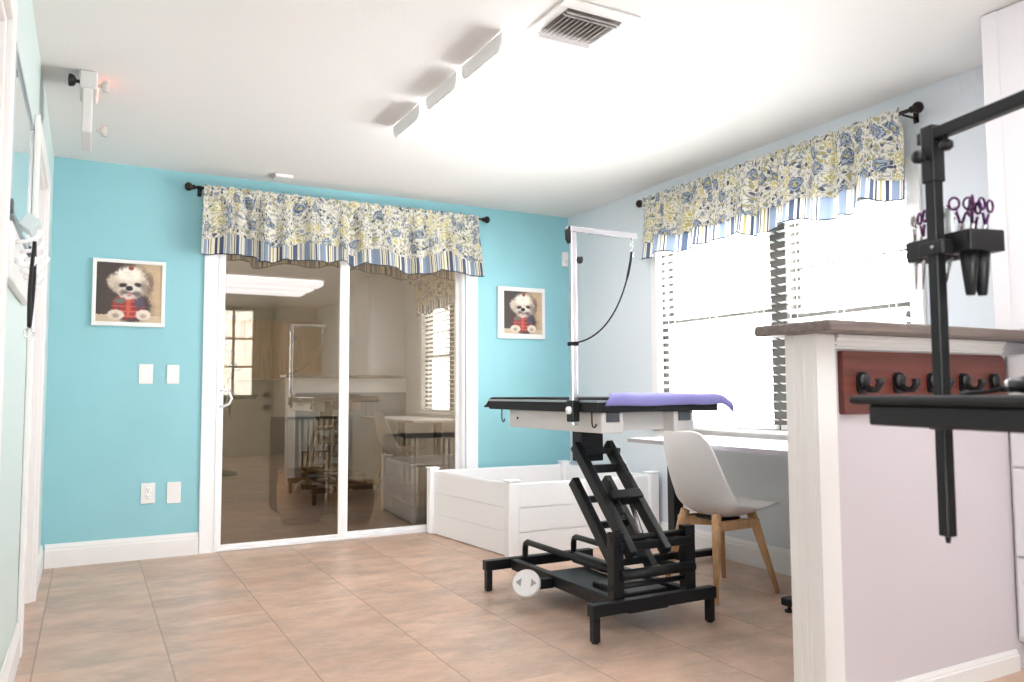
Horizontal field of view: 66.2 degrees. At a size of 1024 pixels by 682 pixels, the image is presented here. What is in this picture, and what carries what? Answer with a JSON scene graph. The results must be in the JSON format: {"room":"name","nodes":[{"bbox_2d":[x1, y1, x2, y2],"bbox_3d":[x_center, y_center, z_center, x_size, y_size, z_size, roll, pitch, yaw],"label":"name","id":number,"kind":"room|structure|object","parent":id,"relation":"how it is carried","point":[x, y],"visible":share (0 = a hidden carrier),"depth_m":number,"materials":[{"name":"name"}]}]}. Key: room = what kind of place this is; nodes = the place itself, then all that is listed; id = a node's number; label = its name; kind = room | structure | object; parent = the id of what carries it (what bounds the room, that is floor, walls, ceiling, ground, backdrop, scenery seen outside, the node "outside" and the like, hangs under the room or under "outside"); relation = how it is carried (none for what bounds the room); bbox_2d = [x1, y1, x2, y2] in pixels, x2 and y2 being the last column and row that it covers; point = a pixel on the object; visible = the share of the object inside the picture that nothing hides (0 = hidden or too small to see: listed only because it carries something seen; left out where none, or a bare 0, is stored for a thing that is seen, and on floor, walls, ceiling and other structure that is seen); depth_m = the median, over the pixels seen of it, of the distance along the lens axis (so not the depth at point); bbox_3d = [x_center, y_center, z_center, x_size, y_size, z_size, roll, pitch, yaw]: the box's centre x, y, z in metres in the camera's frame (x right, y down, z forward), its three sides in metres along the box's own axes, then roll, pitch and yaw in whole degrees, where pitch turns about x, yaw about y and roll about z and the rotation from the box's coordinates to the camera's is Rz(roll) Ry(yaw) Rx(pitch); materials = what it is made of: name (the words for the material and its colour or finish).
{"room":"pet grooming salon","nodes":[
{"label":"pet grooming salon","id":0,"kind":"room"},
{"bbox_2d":[0,0,53,673],"bbox_3d":[-0.907,-0.135,1.106,0.120,2.440,7.987,2,-4,-28],"label":"wall","id":1,"kind":"structure","parent":0,"point":[11,462],"depth_m":2.73,"materials":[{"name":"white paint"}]},
{"bbox_2d":[0,0,17,459],"bbox_3d":[-1.161,0.079,1.588,0.139,2.080,1.060,2,-4,-28],"label":"door","id":2,"kind":"structure","parent":1,"relation":"in","point":[8,8],"depth_m":2.05,"materials":[{"name":"white paint"}]},
{"bbox_2d":[0,623,20,681],"bbox_3d":[-1.627,1.115,2.515,0.015,0.137,1.131,2,-4,-28],"label":"baseboard","id":3,"kind":"structure","parent":1,"relation":"attached to","point":[9,669],"depth_m":2.74,"materials":[{"name":"white paint"}]},
{"bbox_2d":[10,42,33,256],"bbox_3d":[-1.584,-0.576,2.540,0.021,0.485,0.835,2,-4,-28],"label":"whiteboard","id":4,"kind":"object","parent":1,"relation":"attached to","point":[23,126],"visible":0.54,"depth_m":2.50,"materials":[{"name":"white"}]},
{"bbox_2d":[7,221,50,304],"bbox_3d":[-1.539,-0.231,2.509,0.090,0.163,0.760,2,-4,-28],"label":"hook rack","id":5,"kind":"object","parent":1,"relation":"attached to","point":[18,260],"visible":0.8,"depth_m":2.39,"materials":[{"name":"white paint"}]},
{"bbox_2d":[23,241,36,338],"bbox_3d":[-1.400,-0.149,2.283,0.029,0.284,0.023,2,-4,-28],"label":"leash","id":6,"kind":"object","parent":5,"relation":"hanging from","point":[33,269],"visible":1,"depth_m":2.28,"materials":[{"name":"black fabric"}]},
{"bbox_2d":[18,212,41,236],"bbox_3d":[-1.452,-0.350,2.365,0.056,0.057,0.110,2,-4,-28],"label":"box","id":7,"kind":"object","parent":5,"relation":"on","point":[29,224],"visible":0.93,"depth_m":2.32,"materials":[{"name":"white plastic"}]},
{"bbox_2d":[17,114,50,657],"bbox_3d":[-2.193,0.182,3.500,0.139,2.135,1.020,2,-4,-28],"label":"door","id":8,"kind":"structure","parent":1,"relation":"in","point":[41,190],"depth_m":3.83,"materials":[{"name":"white paint"}]},
{"bbox_2d":[37,545,43,589],"bbox_3d":[-2.558,1.234,4.240,0.015,0.137,0.749,2,-4,-28],"label":"baseboard","id":9,"kind":"structure","parent":1,"relation":"attached to","point":[41,552],"depth_m":4.30,"materials":[{"name":"white paint"}]},
{"bbox_2d":[41,156,569,568],"bbox_3d":[-1.171,0.160,5.559,3.889,2.440,0.120,2,-4,-28],"label":"wall","id":10,"kind":"structure","parent":0,"point":[108,433],"depth_m":4.92,"materials":[{"name":"teal paint"}]},
{"bbox_2d":[44,532,197,568],"bbox_3d":[-2.353,1.267,4.767,0.837,0.137,0.015,2,-4,-28],"label":"baseboard","id":11,"kind":"structure","parent":10,"relation":"attached to","point":[59,555],"depth_m":4.75,"materials":[{"name":"white paint"}]},
{"bbox_2d":[91,257,165,327],"bbox_3d":[-2.370,-0.296,4.860,0.407,0.413,0.023,2,-4,-28],"label":"framed picture","id":12,"kind":"object","parent":10,"relation":"attached to","point":[129,293],"visible":1,"depth_m":4.85,"materials":[{"name":"multicoloured paper"}]},
{"bbox_2d":[138,364,152,383],"bbox_3d":[-2.278,0.205,4.883,0.080,0.123,0.010,2,-4,-28],"label":"light switch","id":13,"kind":"object","parent":10,"relation":"attached to","point":[145,370],"visible":1,"depth_m":4.88,"materials":[{"name":"white paint"}]},
{"bbox_2d":[140,483,154,503],"bbox_3d":[-2.248,0.941,4.848,0.080,0.126,0.011,2,-4,-28],"label":"power outlet","id":14,"kind":"object","parent":10,"relation":"attached to","point":[147,489],"visible":1,"depth_m":4.85,"materials":[{"name":"white paint"}]},
{"bbox_2d":[145,487,150,492],"bbox_3d":[-2.247,0.920,4.847,0.035,0.035,0.004,2,-4,-28],"label":"socket","id":15,"kind":"object","parent":14,"relation":"attached to","point":[147,489],"depth_m":4.85,"materials":[{"name":"grey plastic"}]},
{"bbox_2d":[145,494,150,499],"bbox_3d":[-2.247,0.962,4.844,0.035,0.035,0.004,2,-4,-28],"label":"socket","id":16,"kind":"object","parent":14,"relation":"attached to","point":[147,496],"depth_m":4.84,"materials":[{"name":"grey plastic"}]},
{"bbox_2d":[167,365,178,383],"bbox_3d":[-2.140,0.211,4.956,0.072,0.120,0.010,2,-4,-28],"label":"light switch","id":17,"kind":"object","parent":10,"relation":"attached to","point":[172,370],"visible":1,"depth_m":4.95,"materials":[{"name":"white paint"}]},
{"bbox_2d":[167,482,180,503],"bbox_3d":[-2.119,0.950,4.919,0.082,0.132,0.006,2,-4,-28],"label":"outlet cover","id":18,"kind":"object","parent":10,"relation":"attached to","point":[173,488],"visible":1,"depth_m":4.92,"materials":[{"name":"white paint"}]},
{"bbox_2d":[185,182,489,222],"bbox_3d":[-1.138,-0.951,5.514,2.161,0.070,0.121,2,-4,-28],"label":"curtain rod","id":19,"kind":"object","parent":10,"relation":"attached to","point":[188,186],"visible":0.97,"depth_m":5.01,"materials":[{"name":"brown metal"}]},
{"bbox_2d":[201,184,483,276],"bbox_3d":[-1.101,-0.735,5.474,1.996,0.482,0.080,2,-4,-28],"label":"curtain valance","id":20,"kind":"object","parent":19,"relation":"hanging from","point":[271,227],"visible":1,"depth_m":5.42,"materials":[{"name":"fabric"}]},
{"bbox_2d":[198,254,477,553],"bbox_3d":[-1.143,0.318,5.529,1.960,2.120,0.178,2,-4,-28],"label":"door","id":21,"kind":"structure","parent":10,"relation":"in","point":[330,391],"depth_m":5.44,"materials":[{"name":"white glass"}]},
{"bbox_2d":[497,286,544,338],"bbox_3d":[0.073,-0.220,6.173,0.418,0.403,0.024,2,-4,-28],"label":"framed picture","id":22,"kind":"object","parent":10,"relation":"attached to","point":[520,311],"visible":1,"depth_m":6.16,"materials":[{"name":"paper"}]},
{"bbox_2d":[504,290,541,334],"bbox_3d":[0.087,-0.222,6.175,0.344,0.335,0.001,2,-4,-28],"label":"painting","id":23,"kind":"object","parent":22,"relation":"attached to","point":[522,310],"depth_m":6.17},
{"bbox_2d":[561,252,567,266],"bbox_3d":[0.434,-0.664,6.393,0.058,0.120,0.033,2,-4,-28],"label":"sensor","id":24,"kind":"object","parent":10,"relation":"attached to","point":[564,255],"visible":0.84,"depth_m":6.38,"materials":[{"name":"white paint"}]},
{"bbox_2d":[14,532,1023,681],"bbox_3d":[0.041,1.159,1.495,5.550,0.100,8.167,2,-4,-28],"label":"floor","id":25,"kind":"structure","parent":0,"point":[414,607],"depth_m":3.45,"materials":[{"name":"beige tile"}]},
{"bbox_2d":[426,460,659,556],"bbox_3d":[0.185,1.133,5.479,1.227,0.474,1.147,2,-4,-28],"label":"pen","id":26,"kind":"object","parent":25,"relation":"on","point":[495,509],"visible":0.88,"depth_m":5.06,"materials":[{"name":"white plastic"}]},
{"bbox_2d":[483,396,717,643],"bbox_3d":[0.354,0.761,3.741,0.723,0.985,1.044,2,-4,-28],"label":"table","id":27,"kind":"object","parent":25,"relation":"on","point":[622,589],"visible":0.92,"depth_m":3.44,"materials":[{"name":"black metal"}]},
{"bbox_2d":[552,567,606,586],"bbox_3d":[0.332,1.171,3.867,0.310,0.015,0.380,2,-4,-28],"label":"tray","id":28,"kind":"object","parent":27,"relation":"on","point":[585,575],"depth_m":3.93,"materials":[{"name":"black"}]},
{"bbox_2d":[565,226,636,424],"bbox_3d":[0.389,-0.064,3.389,0.379,0.844,0.052,2,-4,-28],"label":"stand","id":29,"kind":"object","parent":27,"relation":"attached to","point":[572,409],"visible":1,"depth_m":3.32,"materials":[{"name":"silver metal"}]},
{"bbox_2d":[567,250,632,345],"bbox_3d":[0.393,-0.193,3.397,0.340,0.436,0.044,2,-4,-28],"label":"loop","id":30,"kind":"object","parent":29,"relation":"hanging from","point":[631,251],"visible":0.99,"depth_m":3.41,"materials":[{"name":"black fabric"}]},
{"bbox_2d":[605,392,733,411],"bbox_3d":[0.608,0.273,3.487,0.697,0.090,0.329,2,-4,-28],"label":"towel","id":31,"kind":"object","parent":27,"relation":"on","point":[624,398],"visible":1,"depth_m":3.34,"materials":[{"name":"purple fabric"}]},
{"bbox_2d":[627,435,791,612],"bbox_3d":[1.345,0.893,3.958,0.615,0.741,1.685,2,-4,-28],"label":"desk","id":32,"kind":"object","parent":25,"relation":"on","point":[740,444],"visible":0.2,"depth_m":4.30,"materials":[{"name":"white laminate"}]},
{"bbox_2d":[663,431,779,603],"bbox_3d":[1.057,0.863,4.038,0.489,0.819,0.468,2,-4,-28],"label":"chair","id":33,"kind":"object","parent":25,"relation":"on","point":[699,482],"visible":0.98,"depth_m":3.91,"materials":[{"name":"white plastic"}]},
{"bbox_2d":[849,395,1023,432],"bbox_3d":[1.067,0.569,0.988,0.604,0.999,1.100,1,-4,-15],"label":"table","id":34,"kind":"object","parent":25,"relation":"on","point":[991,413],"visible":1,"depth_m":1.27,"materials":[{"name":"black rubber"}]},
{"bbox_2d":[911,90,1023,542],"bbox_3d":[0.914,-0.039,1.271,0.067,0.829,0.650,1,-4,-15],"label":"grooming arm","id":35,"kind":"object","parent":34,"relation":"attached to","point":[933,140],"visible":0.91,"depth_m":1.55,"materials":[{"name":"black"}]},
{"bbox_2d":[906,228,1004,295],"bbox_3d":[0.881,-0.149,1.589,0.117,0.127,0.166,1,-4,-15],"label":"holder","id":36,"kind":"object","parent":35,"relation":"attached to","point":[974,247],"visible":0.89,"depth_m":1.53,"materials":[{"name":"black plastic"}]},
{"bbox_2d":[910,214,917,289],"bbox_3d":[0.852,-0.188,1.658,0.010,0.160,0.050,-3,-5,40],"label":"scissors","id":37,"kind":"object","parent":36,"relation":"in","point":[913,219],"visible":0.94,"depth_m":1.65,"materials":[{"name":"silver metal"}]},
{"bbox_2d":[917,209,925,289],"bbox_3d":[0.858,-0.190,1.637,0.010,0.165,0.050,-1,-4,6],"label":"scissors","id":38,"kind":"object","parent":36,"relation":"in","point":[922,230],"visible":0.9,"depth_m":1.64,"materials":[{"name":"silver metal"}]},
{"bbox_2d":[945,207,953,233],"bbox_3d":[0.876,-0.235,1.572,0.008,0.065,0.018,1,-4,-15],"label":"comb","id":39,"kind":"object","parent":36,"relation":"in","point":[949,215],"visible":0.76,"depth_m":1.57,"materials":[{"name":"white plastic"}]},
{"bbox_2d":[944,204,957,281],"bbox_3d":[0.888,-0.196,1.587,0.050,0.160,0.010,2,-4,-27],"label":"scissors","id":40,"kind":"object","parent":36,"relation":"in","point":[950,257],"visible":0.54,"depth_m":1.58,"materials":[{"name":"silver metal"}]},
{"bbox_2d":[947,196,974,257],"bbox_3d":[0.894,-0.224,1.558,0.050,0.130,0.010,-1,-4,13],"label":"scissors","id":41,"kind":"object","parent":36,"relation":"in","point":[961,225],"visible":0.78,"depth_m":1.56,"materials":[{"name":"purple metal"}]},
{"bbox_2d":[959,251,978,295],"bbox_3d":[0.894,-0.131,1.532,0.034,0.084,0.034,1,-4,-15],"label":"cup","id":42,"kind":"object","parent":36,"relation":"on","point":[969,260],"depth_m":1.52,"materials":[{"name":"black plastic"}]},
{"bbox_2d":[968,194,974,227],"bbox_3d":[0.896,-0.224,1.529,0.010,0.120,0.050,-2,-4,23],"label":"scissors","id":43,"kind":"object","parent":36,"relation":"in","point":[971,198],"visible":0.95,"depth_m":1.52,"materials":[{"name":"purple metal"}]},
{"bbox_2d":[966,201,982,227],"bbox_3d":[0.915,-0.221,1.550,0.010,0.110,0.050,0,-4,0],"label":"scissors","id":44,"kind":"object","parent":36,"relation":"in","point":[980,202],"visible":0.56,"depth_m":1.54,"materials":[{"name":"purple metal"}]},
{"bbox_2d":[976,251,990,295],"bbox_3d":[0.921,-0.131,1.540,0.034,0.084,0.034,1,-4,-15],"label":"cup","id":45,"kind":"object","parent":36,"relation":"on","point":[982,257],"depth_m":1.53,"materials":[{"name":"black plastic"}]},
{"bbox_2d":[977,196,993,228],"bbox_3d":[0.933,-0.223,1.542,0.050,0.120,0.010,2,-4,-27],"label":"scissors","id":46,"kind":"object","parent":36,"relation":"in","point":[985,225],"visible":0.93,"depth_m":1.54,"materials":[{"name":"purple metal"}]},
{"bbox_2d":[958,376,1023,394],"bbox_3d":[0.832,0.070,1.266,0.034,0.034,0.272,1,-4,-20],"label":"hair clipper","id":47,"kind":"object","parent":34,"relation":"on","point":[1011,385],"visible":1,"depth_m":1.28,"materials":[{"name":"black plastic"}]},
{"bbox_2d":[981,0,1023,641],"bbox_3d":[2.330,-0.063,2.417,0.468,2.437,1.428,2,-4,-28],"label":"storage cabinet","id":48,"kind":"object","parent":25,"relation":"on","point":[1002,31],"visible":0.8,"depth_m":2.90,"materials":[{"name":"white paint"}]},
{"bbox_2d":[32,0,1021,217],"bbox_3d":[0.015,-1.373,1.688,5.550,0.100,8.227,2,-4,-28],"label":"ceiling","id":49,"kind":"structure","parent":0,"point":[315,92],"depth_m":3.53,"materials":[{"name":"white paint"}]},
{"bbox_2d":[68,70,108,151],"bbox_3d":[-1.934,-1.046,3.582,0.162,0.284,0.320,2,-4,-28],"label":"emergency light","id":50,"kind":"object","parent":49,"relation":"hanging from","point":[89,86],"visible":1,"depth_m":3.46,"materials":[{"name":"white plastic"}]},
{"bbox_2d":[272,173,292,181],"bbox_3d":[-1.509,-1.075,5.165,0.115,0.021,0.115,2,-4,-28],"label":"smoke detector","id":51,"kind":"object","parent":49,"relation":"attached to","point":[279,177],"visible":1,"depth_m":5.13,"materials":[{"name":"white paint"}]},
{"bbox_2d":[393,104,616,166],"bbox_3d":[-0.020,-1.111,4.326,1.200,0.072,0.375,2,-4,-28],"label":"ceiling light","id":52,"kind":"object","parent":49,"relation":"attached to","point":[420,123],"visible":0.9,"depth_m":4.22,"materials":[{"name":"white paint"}]},
{"bbox_2d":[425,71,668,145],"bbox_3d":[0.194,-1.139,3.928,1.200,0.072,0.370,2,-4,-28],"label":"ceiling light","id":53,"kind":"object","parent":49,"relation":"attached to","point":[456,95],"visible":0.91,"depth_m":3.83,"materials":[{"name":"white paint"}]},
{"bbox_2d":[522,0,640,51],"bbox_3d":[0.266,-1.221,3.066,0.335,0.024,0.337,2,-4,-28],"label":"ceiling vent","id":54,"kind":"object","parent":49,"relation":"in","point":[578,24],"visible":1,"depth_m":3.05,"materials":[{"name":"white metal"}]},
{"bbox_2d":[461,32,727,122],"bbox_3d":[0.395,-1.164,3.557,1.200,0.072,0.385,2,-4,-28],"label":"ceiling light","id":55,"kind":"object","parent":49,"relation":"attached to","point":[507,61],"visible":1,"depth_m":3.45,"materials":[{"name":"white paint"}]},
{"bbox_2d":[568,65,994,549],"bbox_3d":[2.411,-0.033,2.890,0.120,2.440,7.987,2,-4,-28],"label":"wall","id":56,"kind":"structure","parent":0,"point":[618,359],"depth_m":5.24,"materials":[{"name":"white paint"}]},
{"bbox_2d":[659,521,790,575],"bbox_3d":[1.290,1.250,4.758,0.015,0.137,3.486,2,-4,-28],"label":"baseboard","id":57,"kind":"structure","parent":56,"relation":"attached to","point":[738,550],"depth_m":4.59,"materials":[{"name":"white paint"}]},
{"bbox_2d":[636,101,923,207],"bbox_3d":[1.409,-1.013,4.547,0.126,0.070,2.126,2,-4,-28],"label":"curtain rod","id":58,"kind":"object","parent":56,"relation":"attached to","point":[917,107],"visible":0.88,"depth_m":3.67,"materials":[{"name":"brown metal"}]},
{"bbox_2d":[642,107,904,258],"bbox_3d":[1.358,-0.815,4.549,0.074,0.442,2.005,2,-4,-28],"label":"curtain valance","id":59,"kind":"object","parent":58,"relation":"hanging from","point":[821,178],"visible":1,"depth_m":4.27,"materials":[{"name":"fabric"}]},
{"bbox_2d":[650,156,925,439],"bbox_3d":[1.480,-0.114,4.558,0.155,1.420,2.050,2,-4,-28],"label":"window","id":60,"kind":"structure","parent":56,"relation":"in","point":[917,303],"depth_m":4.44,"materials":[{"name":"white paint"}]},
{"bbox_2d":[656,232,779,429],"bbox_3d":[1.259,-0.100,4.910,0.058,1.261,1.039,2,-4,-28],"label":"window blind","id":61,"kind":"object","parent":60,"relation":"attached to","point":[762,245],"visible":0.72,"depth_m":4.84,"materials":[{"name":"white plastic"}]},
{"bbox_2d":[776,192,910,429],"bbox_3d":[1.706,-0.157,4.080,0.058,1.261,0.799,2,-4,-28],"label":"window blind","id":62,"kind":"object","parent":60,"relation":"attached to","point":[897,205],"visible":0.46,"depth_m":4.04,"materials":[{"name":"white plastic"}]},
{"bbox_2d":[835,342,1023,681],"bbox_3d":[1.562,0.593,2.798,1.427,1.188,0.101,2,-4,-28],"label":"wall","id":63,"kind":"structure","parent":0,"point":[916,602],"depth_m":2.63,"materials":[{"name":"grey paint"}]},
{"bbox_2d":[785,333,845,681],"bbox_3d":[0.952,0.574,2.470,0.087,1.188,0.125,2,-4,-28],"label":"trim","id":64,"kind":"structure","parent":63,"relation":"attached to","point":[810,364],"depth_m":2.44,"materials":[{"name":"white paint"}]},
{"bbox_2d":[754,319,1023,342],"bbox_3d":[1.430,-0.022,2.769,1.262,0.035,0.305,2,-4,-28],"label":"countertop","id":65,"kind":"structure","parent":63,"relation":"on","point":[827,326],"depth_m":2.51,"materials":[{"name":"grey laminate"}]},
{"bbox_2d":[835,334,1005,353],"bbox_3d":[1.589,0.084,2.844,1.360,0.168,0.149,2,-4,-28],"label":"trim","id":66,"kind":"structure","parent":63,"relation":"attached to","point":[842,341],"depth_m":2.63,"materials":[{"name":"white paint"}]},
{"bbox_2d":[837,351,1006,414],"bbox_3d":[1.442,0.141,2.648,0.878,0.201,0.101,2,-4,-28],"label":"coat hook rack","id":67,"kind":"object","parent":63,"relation":"attached to","point":[860,373],"visible":0.77,"depth_m":2.58,"materials":[{"name":"red wood"}]},
{"bbox_2d":[895,648,1020,681],"bbox_3d":[1.426,1.139,2.620,0.917,0.075,0.015,2,-4,-28],"label":"baseboard","id":68,"kind":"structure","parent":63,"relation":"attached to","point":[987,668],"depth_m":2.72,"materials":[{"name":"white paint"}]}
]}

